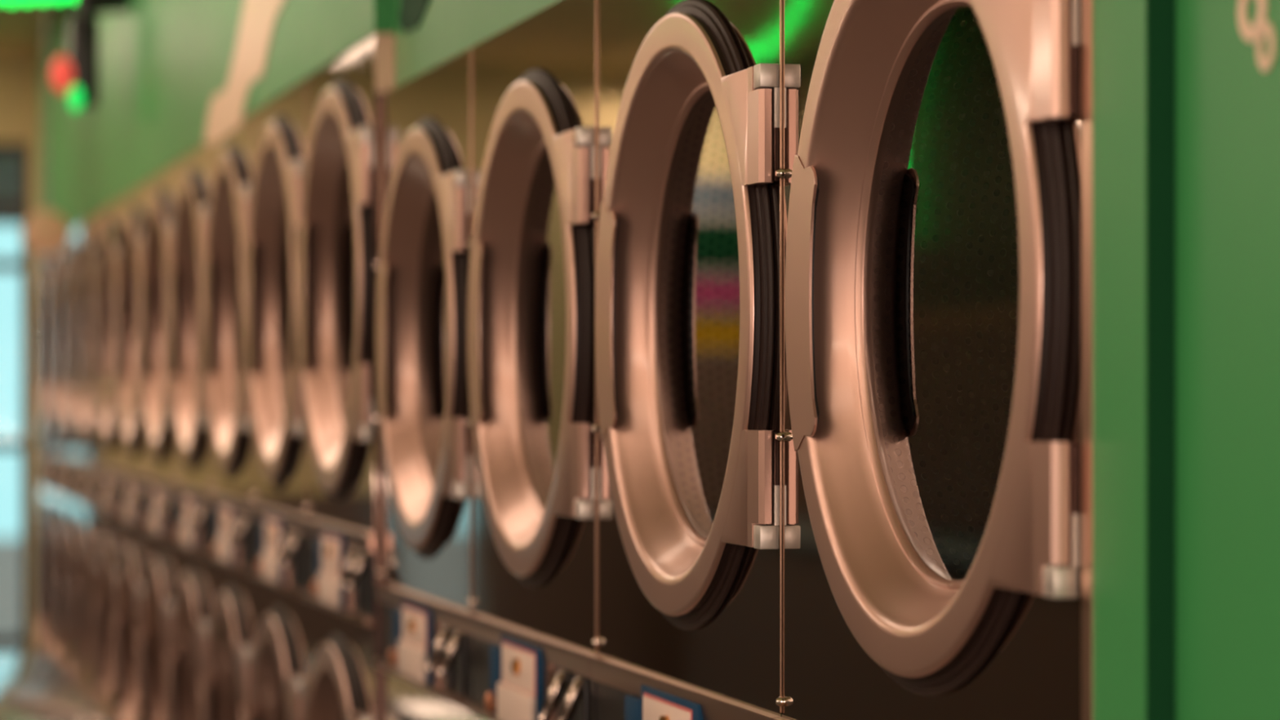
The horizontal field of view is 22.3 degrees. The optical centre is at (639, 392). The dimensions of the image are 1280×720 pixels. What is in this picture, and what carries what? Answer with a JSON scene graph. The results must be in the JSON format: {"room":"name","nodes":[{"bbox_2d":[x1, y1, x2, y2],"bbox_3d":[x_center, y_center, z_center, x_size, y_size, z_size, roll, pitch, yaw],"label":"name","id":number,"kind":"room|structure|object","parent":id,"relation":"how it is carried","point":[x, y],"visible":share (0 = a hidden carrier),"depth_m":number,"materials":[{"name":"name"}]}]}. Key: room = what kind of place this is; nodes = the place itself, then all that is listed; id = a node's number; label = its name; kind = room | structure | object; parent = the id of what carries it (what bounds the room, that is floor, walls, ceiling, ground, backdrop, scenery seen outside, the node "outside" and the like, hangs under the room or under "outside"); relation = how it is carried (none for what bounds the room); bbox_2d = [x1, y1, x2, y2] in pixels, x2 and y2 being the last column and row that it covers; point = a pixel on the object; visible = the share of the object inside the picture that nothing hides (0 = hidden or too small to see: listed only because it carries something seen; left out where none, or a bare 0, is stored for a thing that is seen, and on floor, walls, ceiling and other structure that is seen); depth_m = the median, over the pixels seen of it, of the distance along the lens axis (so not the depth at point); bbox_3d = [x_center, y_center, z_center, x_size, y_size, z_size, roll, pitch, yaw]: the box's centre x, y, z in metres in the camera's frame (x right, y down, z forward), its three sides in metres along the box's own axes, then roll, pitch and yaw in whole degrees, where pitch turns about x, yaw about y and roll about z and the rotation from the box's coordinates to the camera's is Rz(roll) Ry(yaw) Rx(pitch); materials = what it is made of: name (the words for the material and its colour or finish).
{"room":"laundry","nodes":[
{"label":"laundry","id":0,"kind":"room"},
{"bbox_2d":[0,53,31,653],"bbox_3d":[-3.851,-0.025,14.096,4.350,2.950,0.120,0,0,-14],"label":"wall","id":1,"kind":"structure","parent":0,"point":[15,68],"depth_m":14.32,"materials":[{"name":"beige paint"}]},
{"bbox_2d":[0,154,21,224],"bbox_3d":[-3.465,-0.952,14.914,4.400,0.284,1.123,0,0,-14],"label":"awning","id":2,"kind":"object","parent":1,"relation":"attached to","point":[10,165],"visible":0.02,"depth_m":15.05,"materials":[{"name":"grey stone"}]},
{"bbox_2d":[0,142,27,653],"bbox_3d":[-2.861,0.146,14.347,0.293,2.507,0.060,0,0,-14],"label":"window","id":3,"kind":"structure","parent":1,"relation":"in","point":[6,148],"depth_m":14.35,"materials":[{"name":"brown"}]},
{"bbox_2d":[0,0,64,53],"bbox_3d":[-1.444,-1.550,4.586,4.350,0.100,19.800,0,0,-14],"label":"ceiling","id":4,"kind":"structure","parent":0,"point":[22,23],"depth_m":13.15,"materials":[{"name":"beige paint"}]},
{"bbox_2d":[0,0,60,3],"bbox_3d":[-2.302,-1.371,10.506,1.119,0.255,0.542,0,0,-14],"label":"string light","id":5,"kind":"object","parent":4,"relation":"hanging from","point":[8,1],"visible":0.34,"depth_m":10.82,"materials":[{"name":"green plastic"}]},
{"bbox_2d":[22,0,70,257],"bbox_3d":[-2.163,-0.998,11.808,0.170,1.005,0.028,0,0,-14],"label":"pendant lamp","id":6,"kind":"object","parent":4,"relation":"hanging from","point":[46,233],"visible":1,"depth_m":11.80,"materials":[{"name":"brown plastic"}]},
{"bbox_2d":[49,0,128,110],"bbox_3d":[-1.613,-1.174,9.785,0.339,0.652,0.137,0,0,-14],"label":"signal","id":7,"kind":"object","parent":4,"relation":"hanging from","point":[78,74],"visible":1,"depth_m":9.74,"materials":[{"name":"black plastic"}]},
{"bbox_2d":[49,57,74,93],"bbox_3d":[-1.732,-0.953,9.712,0.072,0.108,0.054,0,0,-14],"label":"lamp","id":8,"kind":"object","parent":7,"relation":"attached to","point":[62,69],"depth_m":9.69,"materials":[{"name":"red"}]},
{"bbox_2d":[67,86,84,110],"bbox_3d":[-1.693,-0.884,9.722,0.048,0.072,0.036,0,0,-14],"label":"lamp","id":9,"kind":"object","parent":7,"relation":"attached to","point":[76,94],"depth_m":9.71,"materials":[{"name":"green"}]},
{"bbox_2d":[0,652,107,719],"bbox_3d":[-1.626,1.070,7.416,0.700,0.760,2.300,0,0,-14],"label":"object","id":10,"kind":"structure","parent":0,"point":[33,686],"depth_m":7.44,"materials":[{"name":"grey laminate"}]},
{"bbox_2d":[31,0,1279,719],"bbox_3d":[-0.230,-0.025,4.867,0.133,2.950,19.550,0,0,-14],"label":"wall","id":11,"kind":"structure","parent":0,"point":[1228,108],"depth_m":2.28,"materials":[{"name":"green paint"}]},
{"bbox_2d":[203,0,284,143],"bbox_3d":[-0.864,-0.769,7.096,0.003,0.364,1.576,0,0,-14],"label":"decal","id":12,"kind":"object","parent":11,"relation":"attached to","point":[258,18],"visible":1,"depth_m":7.10,"materials":[{"name":"beige paint"}]},
{"bbox_2d":[374,33,394,93],"bbox_3d":[-0.421,-0.555,5.461,0.052,0.099,0.004,0,0,-14],"label":"trim","id":13,"kind":"structure","parent":11,"relation":"attached to","point":[384,42],"depth_m":5.46,"materials":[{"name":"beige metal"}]},
{"bbox_2d":[398,0,430,32],"bbox_3d":[-0.359,-0.651,5.237,0.003,0.119,0.346,0,0,-14],"label":"decal","id":14,"kind":"object","parent":11,"relation":"attached to","point":[411,12],"visible":1,"depth_m":5.29,"materials":[{"name":"green paint"}]},
{"bbox_2d":[1081,0,1093,719],"bbox_3d":[0.441,0.474,2.442,0.223,1.951,0.020,0,0,-14],"label":"trim","id":15,"kind":"structure","parent":11,"relation":"attached to","point":[1086,5],"depth_m":2.41,"materials":[{"name":"brown metal"}]},
{"bbox_2d":[1093,0,1146,719],"bbox_3d":[0.504,0.474,2.397,0.322,1.951,0.099,0,0,-14],"label":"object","id":16,"kind":"structure","parent":11,"relation":"attached to","point":[1119,26],"depth_m":2.36,"materials":[{"name":"green paint"}]},
{"bbox_2d":[1146,0,1175,719],"bbox_3d":[0.371,-0.025,2.311,0.021,2.950,0.003,0,0,-14],"label":"trim","id":17,"kind":"structure","parent":11,"relation":"attached to","point":[1160,14],"depth_m":2.31,"materials":[{"name":"green plastic"}]},
{"bbox_2d":[1237,0,1266,41],"bbox_3d":[0.413,-0.259,2.187,0.002,0.043,0.043,0,0,-14],"label":"decal","id":18,"kind":"object","parent":11,"relation":"attached to","point":[1249,33],"visible":1,"depth_m":2.19,"materials":[{"name":"beige paint"}]},
{"bbox_2d":[1256,21,1275,71],"bbox_3d":[0.418,-0.232,2.166,0.002,0.033,0.026,0,0,-14],"label":"decal","id":19,"kind":"object","parent":11,"relation":"attached to","point":[1264,64],"visible":1,"depth_m":2.16,"materials":[{"name":"beige paint"}]},
{"bbox_3d":[-1.444,1.500,4.586,4.350,0.100,19.800,0,0,-14],"label":"floor","id":20,"kind":"structure","parent":0,"visible":0},
{"bbox_2d":[34,255,52,653],"bbox_3d":[-2.181,0.424,13.487,0.660,2.052,0.779,0,0,-14],"label":"dryer","id":21,"kind":"object","parent":20,"relation":"on","point":[44,510],"visible":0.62,"depth_m":13.60,"materials":[{"name":"grey metal"}]},
{"bbox_2d":[46,247,66,668],"bbox_3d":[-1.989,0.424,12.729,0.660,2.052,0.779,0,0,-14],"label":"dryer","id":22,"kind":"object","parent":20,"relation":"on","point":[58,482],"visible":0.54,"depth_m":12.85,"materials":[{"name":"grey metal"}]},
{"bbox_2d":[60,224,82,685],"bbox_3d":[-1.797,0.424,11.971,0.660,2.052,0.779,0,0,-14],"label":"dryer","id":23,"kind":"object","parent":20,"relation":"on","point":[73,491],"visible":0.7,"depth_m":12.08,"materials":[{"name":"grey metal"}]},
{"bbox_2d":[76,211,101,706],"bbox_3d":[-1.605,0.424,11.213,0.660,2.052,0.779,0,0,-14],"label":"dryer","id":24,"kind":"object","parent":20,"relation":"on","point":[91,495],"visible":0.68,"depth_m":11.33,"materials":[{"name":"grey metal"}]},
{"bbox_2d":[94,198,122,719],"bbox_3d":[-1.413,0.424,10.455,0.660,2.052,0.779,0,0,-14],"label":"dryer","id":25,"kind":"object","parent":20,"relation":"on","point":[110,553],"visible":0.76,"depth_m":10.57,"materials":[{"name":"grey metal"}]},
{"bbox_2d":[115,182,146,719],"bbox_3d":[-1.221,0.424,9.697,0.660,2.052,0.779,0,0,-14],"label":"dryer","id":26,"kind":"object","parent":20,"relation":"on","point":[133,568],"visible":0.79,"depth_m":9.80,"materials":[{"name":"grey metal"}]},
{"bbox_2d":[139,164,176,719],"bbox_3d":[-1.029,0.424,8.939,0.660,2.052,0.779,0,0,-14],"label":"dryer","id":27,"kind":"object","parent":20,"relation":"on","point":[160,587],"visible":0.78,"depth_m":9.04,"materials":[{"name":"grey metal"}]},
{"bbox_2d":[168,143,211,719],"bbox_3d":[-0.838,0.424,8.181,0.660,2.052,0.779,0,0,-14],"label":"dryer","id":28,"kind":"object","parent":20,"relation":"on","point":[192,613],"visible":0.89,"depth_m":8.25,"materials":[{"name":"grey metal"}]},
{"bbox_2d":[203,113,253,719],"bbox_3d":[-0.646,0.424,7.423,0.660,2.052,0.779,0,0,-14],"label":"dryer","id":29,"kind":"object","parent":20,"relation":"on","point":[230,644],"visible":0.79,"depth_m":7.45,"materials":[{"name":"grey metal"}]},
{"bbox_2d":[244,79,307,719],"bbox_3d":[-0.454,0.424,6.664,0.660,2.052,0.779,0,0,-14],"label":"dryer","id":30,"kind":"object","parent":20,"relation":"on","point":[277,684],"visible":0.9,"depth_m":6.68,"materials":[{"name":"grey metal"}]},
{"bbox_2d":[297,35,384,719],"bbox_3d":[-0.262,0.424,5.906,0.660,2.052,0.779,0,0,-14],"label":"dryer","id":31,"kind":"object","parent":20,"relation":"on","point":[338,254],"visible":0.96,"depth_m":5.83,"materials":[{"name":"grey metal"}]},
{"bbox_2d":[373,47,472,719],"bbox_3d":[-0.059,0.474,5.151,0.660,1.951,0.779,0,0,-14],"label":"dryer","id":32,"kind":"object","parent":20,"relation":"on","point":[423,591],"visible":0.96,"depth_m":5.11,"materials":[{"name":"grey metal"}]},
{"bbox_2d":[463,0,597,719],"bbox_3d":[0.132,0.474,4.393,0.660,1.951,0.779,0,0,-14],"label":"dryer","id":33,"kind":"object","parent":20,"relation":"on","point":[531,623],"visible":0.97,"depth_m":4.34,"materials":[{"name":"grey metal"}]},
{"bbox_2d":[588,0,782,719],"bbox_3d":[0.324,0.474,3.635,0.660,1.951,0.779,0,0,-14],"label":"dryer","id":34,"kind":"object","parent":20,"relation":"on","point":[686,215],"visible":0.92,"depth_m":3.58,"materials":[{"name":"grey metal"}]},
{"bbox_2d":[771,0,1081,719],"bbox_3d":[0.516,0.474,2.877,0.660,1.951,0.779,0,0,-14],"label":"dryer","id":35,"kind":"object","parent":20,"relation":"on","point":[929,172],"visible":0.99,"depth_m":2.83,"materials":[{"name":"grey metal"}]},
{"label":"outside","id":36,"kind":"structure","parent":0,"visible":0},
{"bbox_2d":[0,537,21,653],"bbox_3d":[-5.976,1.550,23.611,24.000,0.100,19.290,0,0,-14],"label":"floor","id":37,"kind":"structure","parent":36,"point":[10,548],"depth_m":24.67,"materials":[{"name":"grey"}]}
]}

